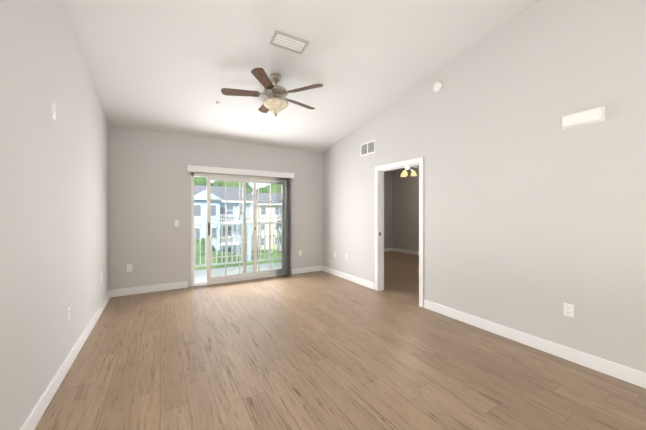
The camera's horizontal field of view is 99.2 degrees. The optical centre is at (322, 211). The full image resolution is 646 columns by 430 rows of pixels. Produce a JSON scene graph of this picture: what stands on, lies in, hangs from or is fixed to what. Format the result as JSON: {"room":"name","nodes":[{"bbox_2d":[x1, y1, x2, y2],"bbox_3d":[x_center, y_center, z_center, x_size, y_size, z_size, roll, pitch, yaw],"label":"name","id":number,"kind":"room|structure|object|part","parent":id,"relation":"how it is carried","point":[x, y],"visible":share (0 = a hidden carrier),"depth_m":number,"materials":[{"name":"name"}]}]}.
{"room":"empty living room","nodes":[
{"label":"empty living room","id":0,"kind":"room"},
{"bbox_2d":[0,0,109,429],"bbox_3d":[-1.430,-0.720,0.881,0.200,4.113,7.820,0,0,-31],"label":"wall","id":1,"kind":"structure","parent":0,"point":[54,219],"depth_m":1.85,"materials":[{"name":"paint"}]},
{"bbox_2d":[52,102,55,119],"bbox_3d":[-1.990,-0.745,2.037,0.014,0.116,0.072,0,0,-31],"label":"switch plate","id":2,"kind":"object","parent":1,"relation":"attached to","point":[53,105],"depth_m":2.02,"materials":[{"name":"white plastic"}]},
{"bbox_2d":[20,290,111,429],"bbox_3d":[-2.436,1.276,2.800,0.016,0.115,3.496,0,0,-31],"label":"baseboard","id":3,"kind":"structure","parent":1,"relation":"attached to","point":[31,422],"depth_m":2.12,"materials":[{"name":"white wood"}]},
{"bbox_2d":[67,306,69,321],"bbox_3d":[-2.180,0.874,2.356,0.011,0.116,0.072,0,0,-31],"label":"electrical outlet plate","id":4,"kind":"object","parent":1,"relation":"attached to","point":[68,309],"depth_m":2.35,"materials":[{"name":"white plastic"}]},
{"bbox_2d":[110,126,321,289],"bbox_3d":[-1.747,-0.049,5.323,4.170,2.760,0.150,0,0,-31],"label":"wall","id":5,"kind":"structure","parent":0,"point":[150,191],"depth_m":4.72,"materials":[{"name":"paint"}]},
{"bbox_2d":[127,264,131,271],"bbox_3d":[-3.115,0.902,4.425,0.072,0.116,0.011,0,0,-31],"label":"electrical outlet plate","id":6,"kind":"object","parent":5,"relation":"attached to","point":[129,267],"depth_m":4.42,"materials":[{"name":"white plastic"}]},
{"bbox_2d":[112,281,187,296],"bbox_3d":[-2.848,1.274,4.578,1.075,0.115,0.016,0,0,-31],"label":"baseboard","id":7,"kind":"structure","parent":5,"relation":"attached to","point":[176,285],"depth_m":4.55,"materials":[{"name":"white wood"}]},
{"bbox_2d":[174,220,178,225],"bbox_3d":[-2.534,0.191,4.766,0.072,0.116,0.014,0,0,-31],"label":"switch plate","id":8,"kind":"object","parent":5,"relation":"attached to","point":[176,222],"depth_m":4.76,"materials":[{"name":"white plastic"}]},
{"bbox_2d":[191,173,287,286],"bbox_3d":[-1.567,0.316,5.401,1.860,2.030,0.170,0,0,-31],"label":"door frame","id":9,"kind":"structure","parent":5,"relation":"in","point":[193,175],"depth_m":5.27,"materials":[{"name":"white plastic"}]},
{"bbox_2d":[207,177,256,282],"bbox_3d":[-1.729,0.322,5.272,0.920,1.934,0.034,0,0,-31],"label":"sash","id":10,"kind":"object","parent":9,"relation":"in","point":[232,276],"visible":0.94,"depth_m":5.25,"materials":[{"name":"white plastic"}]},
{"bbox_3d":[-1.729,0.308,5.272,0.806,1.792,0.006,0,0,-31],"label":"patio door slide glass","id":11,"kind":"part","parent":9,"relation":"part of","materials":[{"name":"clear glass"}]},
{"bbox_3d":[-1.197,0.307,5.644,0.770,1.792,0.006,0,0,-31],"label":"patio door fixed glass","id":12,"kind":"part","parent":9,"relation":"part of","materials":[{"name":"clear glass"}]},
{"bbox_2d":[243,180,284,275],"bbox_3d":[-1.197,0.321,5.644,0.884,1.934,0.034,0,0,-31],"label":"sash","id":13,"kind":"object","parent":9,"relation":"in","point":[267,272],"visible":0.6,"depth_m":5.68,"materials":[{"name":"white plastic"}]},
{"bbox_2d":[187,165,293,178],"bbox_3d":[-1.500,-0.759,5.307,2.020,0.110,0.124,0,0,-31],"label":"valance","id":14,"kind":"object","parent":5,"relation":"attached to","point":[195,168],"visible":1,"depth_m":5.18,"materials":[{"name":"white"}]},
{"bbox_2d":[277,177,291,275],"bbox_3d":[-0.803,0.290,5.717,0.359,2.030,0.081,0,0,-31],"label":"door blinds","id":15,"kind":"object","parent":5,"relation":"attached to","point":[286,226],"visible":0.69,"depth_m":5.67,"materials":[{"name":"plastic"}]},
{"bbox_2d":[292,266,319,273],"bbox_3d":[-0.360,1.272,6.047,0.765,0.115,0.016,0,0,-31],"label":"baseboard","id":16,"kind":"structure","parent":5,"relation":"attached to","point":[315,268],"depth_m":6.03,"materials":[{"name":"white wood"}]},
{"bbox_2d":[65,0,536,152],"bbox_3d":[0.241,-2.084,1.954,4.170,1.529,7.970,0,0,-31],"label":"ceiling","id":17,"kind":"structure","parent":0,"point":[171,66],"depth_m":3.13,"materials":[{"name":"paint"}]},
{"bbox_2d":[221,68,322,116],"bbox_3d":[-0.614,-1.463,3.529,1.263,0.522,1.226,0,0,-31],"label":"ceiling fan","id":18,"kind":"object","parent":17,"relation":"hanging from","point":[275,102],"visible":1,"depth_m":3.39,"materials":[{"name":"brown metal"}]},
{"bbox_3d":[-0.599,-1.463,3.485,0.316,0.522,0.316,0,0,-31],"label":"motor","id":19,"kind":"part","parent":18,"relation":"part of","materials":[{"name":"silver metal"}]},
{"bbox_3d":[-0.599,-1.312,3.485,0.314,0.136,0.314,0,0,-31],"label":"lamp shade","id":20,"kind":"part","parent":18,"relation":"part of","materials":[{"name":"white glass"}]},
{"bbox_2d":[269,30,308,53],"bbox_3d":[-0.359,-1.812,2.941,0.380,0.023,0.200,0,-10,-31],"label":"ceiling vent","id":21,"kind":"object","parent":17,"relation":"in","point":[284,46],"visible":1,"depth_m":2.93,"materials":[{"name":"white metal"}]},
{"bbox_2d":[34,251,645,429],"bbox_3d":[0.481,1.383,2.918,10.040,0.100,9.380,0,0,-31],"label":"floor","id":22,"kind":"structure","parent":0,"point":[319,350],"depth_m":2.32,"materials":[{"name":"brown wood"}]},
{"bbox_2d":[384,171,392,247],"bbox_3d":[0.835,-0.033,8.502,3.510,2.720,0.120,0,0,-31],"label":"wall","id":23,"kind":"structure","parent":0,"point":[388,175],"depth_m":9.24,"materials":[{"name":"paint"}]},
{"bbox_2d":[384,248,392,251],"bbox_3d":[0.856,1.269,8.438,3.480,0.115,0.016,0,0,-31],"label":"baseboard","id":24,"kind":"structure","parent":23,"relation":"attached to","point":[385,249],"depth_m":9.21,"materials":[{"name":"white wood"}]},
{"bbox_2d":[393,166,418,251],"bbox_3d":[3.577,-0.032,7.428,0.120,2.720,4.760,0,0,-31],"label":"wall","id":25,"kind":"structure","parent":0,"point":[401,212],"depth_m":8.83,"materials":[{"name":"paint"}]},
{"bbox_2d":[393,248,418,254],"bbox_3d":[3.519,1.271,7.395,0.016,0.115,4.520,0,0,-31],"label":"baseboard","id":26,"kind":"structure","parent":25,"relation":"attached to","point":[402,251],"depth_m":8.81,"materials":[{"name":"white wood"}]},
{"bbox_2d":[322,0,645,372],"bbox_3d":[1.626,-0.624,3.592,0.120,4.313,9.380,0,0,-31],"label":"wall","id":27,"kind":"structure","parent":0,"point":[534,216],"depth_m":2.73,"materials":[{"name":"paint"}]},
{"bbox_2d":[320,266,374,289],"bbox_3d":[0.429,1.273,5.488,0.016,0.115,1.783,0,0,-31],"label":"baseboard","id":28,"kind":"structure","parent":27,"relation":"attached to","point":[360,281],"depth_m":5.33,"materials":[{"name":"white wood"}]},
{"bbox_2d":[360,140,374,155],"bbox_3d":[0.792,-1.129,4.876,0.010,0.220,0.400,0,0,-31],"label":"air vent","id":29,"kind":"object","parent":27,"relation":"in","point":[366,148],"visible":1,"depth_m":4.87,"materials":[{"name":"white metal"}]},
{"bbox_2d":[375,157,423,306],"bbox_3d":[1.204,0.280,4.308,0.153,2.103,1.000,0,0,-31],"label":"trim","id":30,"kind":"structure","parent":27,"relation":"attached to","point":[379,227],"depth_m":4.64,"materials":[{"name":"white wood"}]},
{"bbox_2d":[433,81,442,91],"bbox_3d":[1.511,-1.652,3.627,0.042,0.132,0.132,0,0,-31],"label":"smoke detector","id":31,"kind":"object","parent":27,"relation":"attached to","point":[438,86],"visible":1,"depth_m":3.61,"materials":[{"name":"white plastic"}]},
{"bbox_2d":[424,300,645,388],"bbox_3d":[2.643,1.277,1.739,0.016,0.115,4.853,0,0,-31],"label":"baseboard","id":32,"kind":"structure","parent":27,"relation":"attached to","point":[624,373],"depth_m":2.58,"materials":[{"name":"white wood"}]},
{"bbox_2d":[564,303,573,317],"bbox_3d":[2.212,0.884,2.476,0.011,0.116,0.072,0,0,-31],"label":"electrical outlet plate","id":33,"kind":"object","parent":27,"relation":"attached to","point":[568,310],"depth_m":2.47,"materials":[{"name":"white plastic"}]},
{"bbox_2d":[562,106,604,128],"bbox_3d":[2.242,-0.816,2.384,0.053,0.120,0.280,0,0,-31],"label":"door chime","id":34,"kind":"object","parent":27,"relation":"attached to","point":[590,116],"visible":1,"depth_m":2.35,"materials":[{"name":"white plastic"}]},
{"bbox_3d":[2.066,-1.466,6.534,3.630,0.150,4.760,0,0,-31],"label":"ceiling","id":35,"kind":"structure","parent":0,"visible":0},
{"bbox_2d":[400,166,417,176],"bbox_3d":[2.038,-1.136,6.758,1.215,0.510,1.169,0,0,-31],"label":"fan","id":36,"kind":"object","parent":35,"relation":"hanging from","point":[404,173],"visible":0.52,"depth_m":6.66,"materials":[{"name":"yellow glass"}]},
{"label":"outside","id":37,"kind":"structure","parent":0,"visible":0},
{"bbox_2d":[246,249,280,264],"bbox_3d":[-29.223,7.367,98.651,350.000,0.500,320.000,0,0,-31],"label":"ground","id":38,"kind":"structure","parent":37,"point":[267,257],"depth_m":44.43,"materials":[{"name":"green plant"}]},
{"bbox_2d":[194,177,212,185],"bbox_3d":[-32.373,-1.333,66.874,10.288,16.977,12.661,0,0,-31],"label":"tree","id":39,"kind":"object","parent":38,"relation":"on","point":[202,181],"visible":0.1,"depth_m":64.52,"materials":[{"name":"green plant"}]},
{"bbox_2d":[194,238,242,269],"bbox_3d":[-5.864,4.256,12.345,4.344,5.932,4.732,0,0,-31],"label":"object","id":40,"kind":"structure","parent":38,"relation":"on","point":[203,255],"depth_m":11.43,"materials":[{"name":"green plant"}]},
{"bbox_2d":[194,185,252,259],"bbox_3d":[-18.525,1.675,40.287,14.240,11.325,13.620,0,0,-34],"label":"building","id":41,"kind":"structure","parent":38,"relation":"on","point":[200,203],"depth_m":37.82,"materials":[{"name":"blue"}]},
{"bbox_2d":[212,181,248,185],"bbox_3d":[-30.506,-2.297,88.187,11.706,18.853,15.073,0,0,-31],"label":"tree","id":42,"kind":"object","parent":38,"relation":"on","point":[217,184],"depth_m":83.47,"materials":[{"name":"green plant"}]},
{"bbox_2d":[222,181,252,192],"bbox_3d":[-21.989,-0.496,70.537,8.231,15.294,11.934,0,0,-31],"label":"tree","id":43,"kind":"object","parent":38,"relation":"on","point":[229,184],"depth_m":66.86,"materials":[{"name":"green plant"}]},
{"bbox_2d":[249,193,280,249],"bbox_3d":[-4.797,1.653,58.876,21.240,11.325,13.620,0,0,-15],"label":"building","id":44,"kind":"structure","parent":38,"relation":"on","point":[265,209],"depth_m":52.55,"materials":[{"name":"beige"}]},
{"bbox_2d":[257,184,280,192],"bbox_3d":[-14.707,-0.951,83.892,11.017,16.171,10.649,0,0,-31],"label":"tree","id":45,"kind":"object","parent":38,"relation":"on","point":[262,189],"depth_m":80.74,"materials":[{"name":"green plant"}]},
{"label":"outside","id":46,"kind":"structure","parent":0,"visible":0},
{"bbox_2d":[194,262,280,282],"bbox_3d":[-2.196,1.437,5.966,4.050,0.185,1.410,0,0,-31],"label":"floor","id":47,"kind":"structure","parent":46,"point":[200,275],"depth_m":6.33,"materials":[{"name":"concrete"}]},
{"bbox_2d":[194,222,280,266],"bbox_3d":[-2.513,0.799,6.503,4.010,1.090,0.070,0,0,-31],"label":"balcony railing","id":48,"kind":"object","parent":47,"relation":"on","point":[227,224],"visible":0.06,"depth_m":6.67,"materials":[{"name":"white metal"}]}
]}

